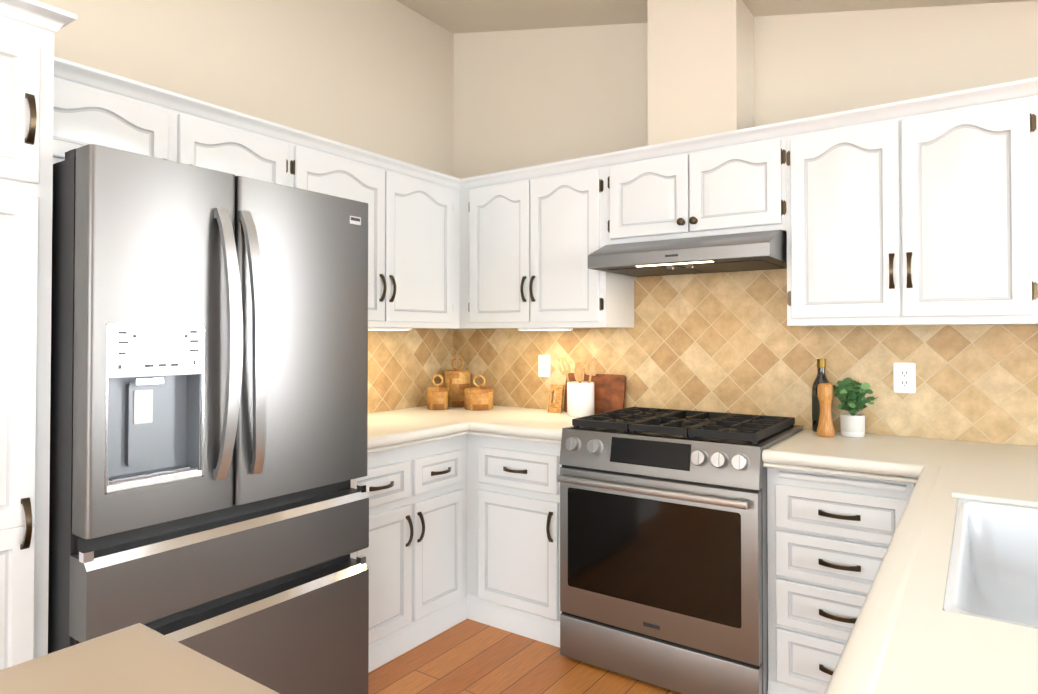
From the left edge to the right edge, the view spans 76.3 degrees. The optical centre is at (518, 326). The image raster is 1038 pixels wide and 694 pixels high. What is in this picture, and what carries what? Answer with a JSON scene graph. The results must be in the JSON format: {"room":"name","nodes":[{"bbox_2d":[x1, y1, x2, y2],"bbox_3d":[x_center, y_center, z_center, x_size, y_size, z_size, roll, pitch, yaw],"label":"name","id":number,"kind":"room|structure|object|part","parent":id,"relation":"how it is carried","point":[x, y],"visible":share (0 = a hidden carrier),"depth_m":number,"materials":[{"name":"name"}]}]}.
{"room":"kitchen","nodes":[
{"label":"kitchen","id":0,"kind":"room"},
{"bbox_2d":[0,623,279,693],"bbox_3d":[-0.139,0.424,0.220,1.430,0.050,0.698,-1,-1,35],"label":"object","id":1,"kind":"structure","parent":0,"point":[138,658],"depth_m":0.78,"materials":[{"name":"beige stone"}]},
{"bbox_2d":[37,0,453,412],"bbox_3d":[-3.255,-0.254,-0.154,0.001,3.124,10.000,-1,-1,35],"label":"wall","id":2,"kind":"structure","parent":0,"point":[375,76],"depth_m":3.17,"materials":[{"name":"paint"}]},
{"bbox_2d":[53,60,180,163],"bbox_3d":[-1.440,-0.623,2.167,0.322,0.290,0.454,-1,-1,35],"label":"upper cabinet","id":3,"kind":"object","parent":2,"relation":"attached to","point":[89,107],"depth_m":2.10,"materials":[{"name":"white wood"}]},
{"bbox_2d":[181,100,296,187],"bbox_3d":[-1.175,-0.618,2.545,0.322,0.290,0.469,-1,-1,35],"label":"upper cabinet","id":4,"kind":"object","parent":2,"relation":"attached to","point":[211,138],"depth_m":2.45,"materials":[{"name":"white wood"}]},
{"bbox_2d":[297,132,456,329],"bbox_3d":[-0.758,-0.374,3.140,0.322,0.760,0.988,-1,-1,35],"label":"upper cabinet","id":5,"kind":"object","parent":2,"relation":"attached to","point":[412,213],"depth_m":3.14,"materials":[{"name":"white wood"}]},
{"bbox_2d":[334,326,412,329],"bbox_3d":[-0.678,0.012,3.123,0.040,0.012,0.450,-1,-1,35],"label":"light","id":6,"kind":"object","parent":5,"relation":"attached to","point":[369,328],"depth_m":3.17,"materials":[{"name":"white plastic"}]},
{"bbox_2d":[368,618,680,693],"bbox_3d":[0.845,1.265,-3.039,10.000,0.001,10.000,-1,-1,35],"label":"floor","id":7,"kind":"structure","parent":0,"point":[467,656],"depth_m":2.59,"materials":[{"name":"brown wood"}]},
{"bbox_2d":[0,0,76,669],"bbox_3d":[-1.648,0.254,1.580,0.637,2.158,0.796,-1,-1,35],"label":"pantry","id":8,"kind":"object","parent":7,"relation":"on","point":[29,29],"visible":0.98,"depth_m":1.66,"materials":[{"name":"white wood"}]},
{"bbox_2d":[48,144,368,693],"bbox_3d":[-1.077,0.446,2.184,0.822,1.792,0.910,-1,-1,35],"label":"fridge","id":9,"kind":"object","parent":7,"relation":"on","point":[209,406],"visible":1,"depth_m":1.88,"materials":[{"name":"silver metal"}]},
{"bbox_2d":[350,435,469,672],"bbox_3d":[-0.715,0.917,2.925,0.617,0.872,0.722,-1,-1,35],"label":"base cabinet","id":10,"kind":"object","parent":7,"relation":"on","point":[462,528],"depth_m":2.79,"materials":[{"name":"white wood"}]},
{"bbox_2d":[368,405,579,453],"bbox_3d":[-0.308,0.468,3.039,1.161,0.062,1.368,-1,-1,35],"label":"countertop","id":11,"kind":"structure","parent":10,"relation":"on","point":[394,429],"depth_m":2.97,"materials":[{"name":"white stone"}]},
{"bbox_2d":[427,374,448,409],"bbox_3d":[-0.440,0.354,3.580,0.118,0.188,0.118,-1,-1,35],"label":"canister","id":12,"kind":"object","parent":11,"relation":"on","point":[437,396],"visible":0.98,"depth_m":3.53,"materials":[{"name":"brown wood"}]},
{"bbox_2d":[445,357,470,406],"bbox_3d":[-0.347,0.311,3.741,0.148,0.278,0.148,-1,-1,35],"label":"canister","id":13,"kind":"object","parent":11,"relation":"on","point":[457,381],"visible":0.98,"depth_m":3.68,"materials":[{"name":"brown wood"}]},
{"bbox_2d":[464,375,493,410],"bbox_3d":[-0.217,0.355,3.575,0.160,0.186,0.160,-1,-1,35],"label":"canister","id":14,"kind":"object","parent":11,"relation":"on","point":[478,397],"visible":1,"depth_m":3.51,"materials":[{"name":"brown wood"}]},
{"bbox_2d":[548,384,564,412],"bbox_3d":[0.192,0.374,3.409,0.078,0.142,0.046,-1,-1,35],"label":"cutting board","id":15,"kind":"object","parent":11,"relation":"on","point":[556,406],"visible":1,"depth_m":3.40,"materials":[{"name":"brown wood"}]},
{"bbox_2d":[558,357,597,416],"bbox_3d":[0.289,0.298,3.291,0.201,0.290,0.136,-1,-1,35],"label":"utensil crock","id":16,"kind":"object","parent":11,"relation":"on","point":[580,397],"visible":0.98,"depth_m":3.24,"materials":[{"name":"white ceramic"}]},
{"bbox_2d":[564,373,625,413],"bbox_3d":[0.381,0.343,3.346,0.335,0.202,0.052,-1,-1,35],"label":"cutting board","id":17,"kind":"object","parent":11,"relation":"on","point":[609,391],"visible":0.58,"depth_m":3.30,"materials":[{"name":"brown wood"}]},
{"bbox_2d":[466,435,561,647],"bbox_3d":[0.153,0.920,3.169,0.562,0.872,0.616,-1,-1,35],"label":"base cabinet","id":18,"kind":"object","parent":7,"relation":"on","point":[513,488],"depth_m":2.92,"materials":[{"name":"white wood"}]},
{"bbox_2d":[557,407,803,693],"bbox_3d":[0.666,0.861,2.716,0.798,0.954,0.742,-1,-1,35],"label":"range","id":19,"kind":"object","parent":7,"relation":"on","point":[663,554],"visible":1,"depth_m":2.44,"materials":[{"name":"silver metal"}]},
{"bbox_2d":[767,467,915,693],"bbox_3d":[1.219,0.910,2.425,0.444,0.872,0.616,-1,-1,35],"label":"base cabinet","id":20,"kind":"object","parent":7,"relation":"on","point":[829,536],"depth_m":2.21,"materials":[{"name":"white wood"}]},
{"bbox_2d":[762,429,921,481],"bbox_3d":[1.212,0.458,2.408,0.460,0.061,0.663,-1,-1,35],"label":"countertop","id":21,"kind":"structure","parent":20,"relation":"on","point":[870,456],"depth_m":2.24,"materials":[{"name":"white stone"}]},
{"bbox_2d":[812,359,828,431],"bbox_3d":[1.251,0.285,2.734,0.073,0.300,0.073,-1,-1,35],"label":"olive oil bottle","id":22,"kind":"object","parent":21,"relation":"on","point":[821,377],"visible":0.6,"depth_m":2.72,"materials":[{"name":"black glass"}]},
{"bbox_2d":[817,383,834,436],"bbox_3d":[1.211,0.329,2.611,0.066,0.209,0.066,-1,-1,35],"label":"pepper mill","id":23,"kind":"object","parent":21,"relation":"on","point":[825,393],"visible":1,"depth_m":2.59,"materials":[{"name":"brown wood"}]},
{"bbox_2d":[833,377,877,437],"bbox_3d":[1.314,0.317,2.608,0.184,0.232,0.187,-1,-1,35],"label":"potted plant","id":24,"kind":"object","parent":21,"relation":"on","point":[850,393],"visible":1,"depth_m":2.57,"materials":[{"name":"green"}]},
{"bbox_2d":[824,438,1037,693],"bbox_3d":[1.123,0.438,1.321,0.622,0.070,2.548,-1,-1,35],"label":"countertop","id":25,"kind":"structure","parent":20,"relation":"on","point":[909,634],"depth_m":0.94,"materials":[{"name":"white stone"}]},
{"bbox_2d":[943,499,1037,628],"bbox_3d":[1.017,0.514,1.157,0.429,0.200,0.799,-1,-1,35],"label":"sink","id":26,"kind":"object","parent":25,"relation":"in","point":[993,570],"visible":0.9,"depth_m":1.51,"materials":[{"name":"white ceramic"}]},
{"bbox_2d":[396,0,1037,33],"bbox_3d":[0.845,-1.506,-2.999,10.000,0.704,10.000,-1,-1,35],"label":"ceiling","id":27,"kind":"structure","parent":0,"point":[461,16],"depth_m":3.30,"materials":[{"name":"beige paint"}]},
{"bbox_2d":[453,1,1037,446],"bbox_3d":[3.707,-0.236,1.083,10.000,3.124,0.001,-1,-1,35],"label":"wall","id":28,"kind":"structure","parent":0,"point":[701,341],"depth_m":2.93,"materials":[{"name":"tile"}]},
{"bbox_2d":[538,355,550,376],"bbox_3d":[0.137,0.214,3.562,0.075,0.119,0.008,-1,-1,35],"label":"electrical outlet","id":29,"kind":"object","parent":28,"relation":"attached to","point":[544,365],"visible":1,"depth_m":3.56,"materials":[{"name":"white plastic"}]},
{"bbox_2d":[461,156,633,329],"bbox_3d":[0.122,-0.370,3.390,0.870,0.760,0.323,-1,-1,35],"label":"upper cabinet","id":30,"kind":"object","parent":28,"relation":"attached to","point":[528,237],"depth_m":3.22,"materials":[{"name":"white wood"}]},
{"bbox_2d":[517,327,572,329],"bbox_3d":[0.129,0.015,3.291,0.300,0.012,0.040,-1,-1,35],"label":"light","id":31,"kind":"object","parent":30,"relation":"attached to","point":[569,328],"depth_m":3.26,"materials":[{"name":"white plastic"}]},
{"bbox_2d":[588,230,786,276],"bbox_3d":[0.749,-0.299,2.837,0.758,0.142,0.500,-1,-1,35],"label":"range hood","id":32,"kind":"object","parent":28,"relation":"attached to","point":[754,251],"visible":0.98,"depth_m":2.66,"materials":[{"name":"silver metal"}]},
{"bbox_2d":[605,124,788,244],"bbox_3d":[0.801,-0.563,2.918,0.786,0.388,0.323,-1,-1,35],"label":"upper cabinet","id":33,"kind":"object","parent":28,"relation":"attached to","point":[738,182],"depth_m":2.75,"materials":[{"name":"white wood"}]},
{"bbox_2d":[647,0,753,145],"bbox_3d":[0.813,-1.119,2.957,0.395,0.744,0.259,-1,-1,35],"label":"wall column","id":34,"kind":"structure","parent":28,"relation":"attached to","point":[700,67],"depth_m":2.85,"materials":[{"name":"beige paint"}]},
{"bbox_2d":[893,362,915,392],"bbox_3d":[1.516,0.203,2.599,0.075,0.119,0.008,-1,-1,35],"label":"electrical outlet","id":35,"kind":"object","parent":28,"relation":"attached to","point":[904,377],"visible":1,"depth_m":2.60,"materials":[{"name":"white plastic"}]},
{"bbox_2d":[787,80,1036,325],"bbox_3d":[1.442,-0.384,2.468,0.777,0.760,0.323,-1,-1,35],"label":"upper cabinet","id":36,"kind":"object","parent":28,"relation":"attached to","point":[917,212],"depth_m":2.31,"materials":[{"name":"white wood"}]},
{"bbox_3d":[0.236,-0.774,1.950,2.775,0.048,2.015,-1,-1,35],"label":"cab mount crown","id":37,"kind":"part","parent":36,"relation":"part of","materials":[{"name":"white wood"}]},
{"bbox_2d":[1033,80,1037,324],"bbox_3d":[1.888,-0.388,2.157,0.310,0.760,0.323,-1,-1,35],"label":"upper cabinet","id":38,"kind":"object","parent":28,"relation":"attached to","point":[1035,82],"depth_m":2.14,"materials":[{"name":"white wood"}]}
]}

